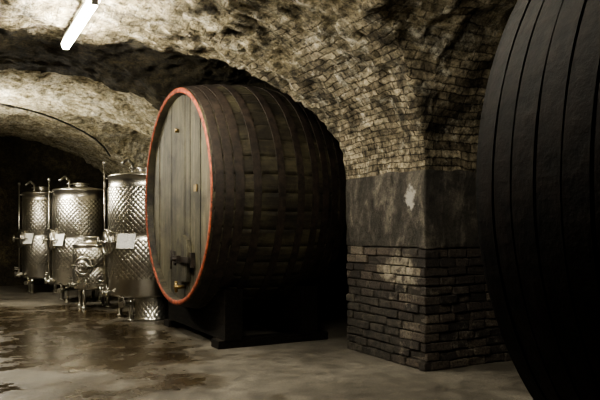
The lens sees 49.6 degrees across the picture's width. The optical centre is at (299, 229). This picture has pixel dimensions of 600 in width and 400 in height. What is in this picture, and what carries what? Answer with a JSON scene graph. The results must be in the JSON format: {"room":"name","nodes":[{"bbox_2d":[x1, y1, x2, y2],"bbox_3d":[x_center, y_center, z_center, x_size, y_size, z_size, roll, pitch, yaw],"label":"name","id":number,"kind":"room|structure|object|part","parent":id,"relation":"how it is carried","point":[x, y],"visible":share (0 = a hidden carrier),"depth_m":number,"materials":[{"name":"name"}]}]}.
{"room":"wine cellar","nodes":[
{"label":"wine cellar","id":0,"kind":"room"},
{"bbox_2d":[0,136,107,285],"bbox_3d":[-8.029,-0.550,17.372,14.800,4.100,0.200,0,0,-28],"label":"wall","id":1,"kind":"structure","parent":0,"point":[22,161],"depth_m":17.53,"materials":[{"name":"paint"}]},
{"bbox_2d":[0,0,517,179],"bbox_3d":[-2.471,-1.592,7.094,14.400,1.903,23.169,0,0,-28],"label":"ceiling","id":2,"kind":"structure","parent":0,"point":[400,86],"depth_m":7.37,"materials":[{"name":"stone"}]},
{"bbox_2d":[0,103,110,156],"bbox_3d":[-5.031,-2.070,13.912,0.193,0.562,4.026,0,0,12],"label":"cable","id":3,"kind":"object","parent":2,"relation":"attached to","point":[2,104],"visible":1,"depth_m":13.63,"materials":[{"name":"black rubber"}]},
{"bbox_2d":[62,0,99,49],"bbox_3d":[-2.420,-2.350,7.104,0.099,0.320,1.840,0,0,-28],"label":"fluorescent light","id":4,"kind":"object","parent":2,"relation":"attached to","point":[88,7],"visible":0.91,"depth_m":6.96,"materials":[{"name":"white plastic"}]},
{"bbox_2d":[0,285,532,399],"bbox_3d":[-2.476,1.600,7.102,14.800,0.200,23.550,0,0,-28],"label":"floor","id":5,"kind":"structure","parent":0,"point":[51,348],"depth_m":7.14,"materials":[{"name":"concrete"}]},
{"bbox_2d":[13,181,56,293],"bbox_3d":[-6.265,0.171,15.553,0.907,2.659,1.109,0,0,39],"label":"tank","id":6,"kind":"object","parent":5,"relation":"on","point":[35,202],"visible":0.8,"depth_m":15.22,"materials":[{"name":"silver metal"}]},
{"bbox_3d":[-6.622,0.200,15.310,0.239,0.444,0.570,0,0,-37],"label":"manway door","id":7,"kind":"part","parent":6,"relation":"part of","materials":[{"name":"silver metal"}]},
{"bbox_2d":[42,176,107,302],"bbox_3d":[-4.743,0.191,13.755,1.348,2.619,1.197,0,0,-28],"label":"tank","id":8,"kind":"object","parent":5,"relation":"on","point":[78,210],"visible":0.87,"depth_m":13.33,"materials":[{"name":"silver metal"}]},
{"bbox_3d":[-5.207,0.200,13.463,0.239,0.444,0.570,0,0,-34],"label":"manway door","id":9,"kind":"part","parent":8,"relation":"part of","materials":[{"name":"silver metal"}]},
{"bbox_2d":[67,236,110,308],"bbox_3d":[-4.030,0.807,12.607,0.787,1.385,0.998,0,0,-1],"label":"tank","id":10,"kind":"object","parent":5,"relation":"on","point":[88,259],"visible":0.8,"depth_m":12.37,"materials":[{"name":"silver metal"}]},
{"bbox_3d":[-4.094,0.680,12.247,0.490,0.362,0.239,0,0,8],"label":"manway door","id":11,"kind":"part","parent":10,"relation":"part of","materials":[{"name":"silver metal"}]},
{"bbox_2d":[96,158,167,320],"bbox_3d":[-2.733,0.150,11.195,1.507,2.699,1.314,0,0,-28],"label":"tank","id":12,"kind":"object","parent":5,"relation":"on","point":[131,275],"visible":0.73,"depth_m":10.65,"materials":[{"name":"silver metal"}]},
{"bbox_3d":[-3.265,0.200,10.858,0.239,0.444,0.570,0,0,-32],"label":"manway door","id":13,"kind":"part","parent":12,"relation":"part of","materials":[{"name":"silver metal"}]},
{"bbox_2d":[145,84,346,349],"bbox_3d":[-0.974,-0.296,9.523,2.043,3.592,3.259,0,0,-28],"label":"wine cask","id":14,"kind":"object","parent":5,"relation":"on","point":[245,186],"visible":0.98,"depth_m":8.46,"materials":[{"name":"brown wood"}]},
{"bbox_2d":[173,281,185,291],"bbox_3d":[-1.650,0.775,8.907,0.160,0.150,0.100,0,0,-28],"label":"tap","id":15,"kind":"object","parent":14,"relation":"on","point":[176,286],"depth_m":8.89,"materials":[{"name":"gold metal"}]},
{"bbox_3d":[-1.674,0.385,8.894,0.214,0.630,0.800,0,0,-28],"label":"manway door","id":16,"kind":"part","parent":14,"relation":"part of","materials":[{"name":"brown wood"}]},
{"bbox_2d":[346,169,511,370],"bbox_3d":[2.675,0.414,8.484,3.953,2.189,1.611,0,0,-28],"label":"brick pier","id":17,"kind":"object","parent":5,"relation":"on","point":[418,297],"visible":0.56,"depth_m":7.19,"materials":[{"name":"grey brick"}]},
{"bbox_2d":[476,0,599,399],"bbox_3d":[2.152,0.003,2.056,2.674,2.994,1.878,0,0,-28],"label":"wine cask","id":18,"kind":"object","parent":5,"relation":"on","point":[538,161],"visible":1,"depth_m":2.02,"materials":[{"name":"brown wood"}]}
]}

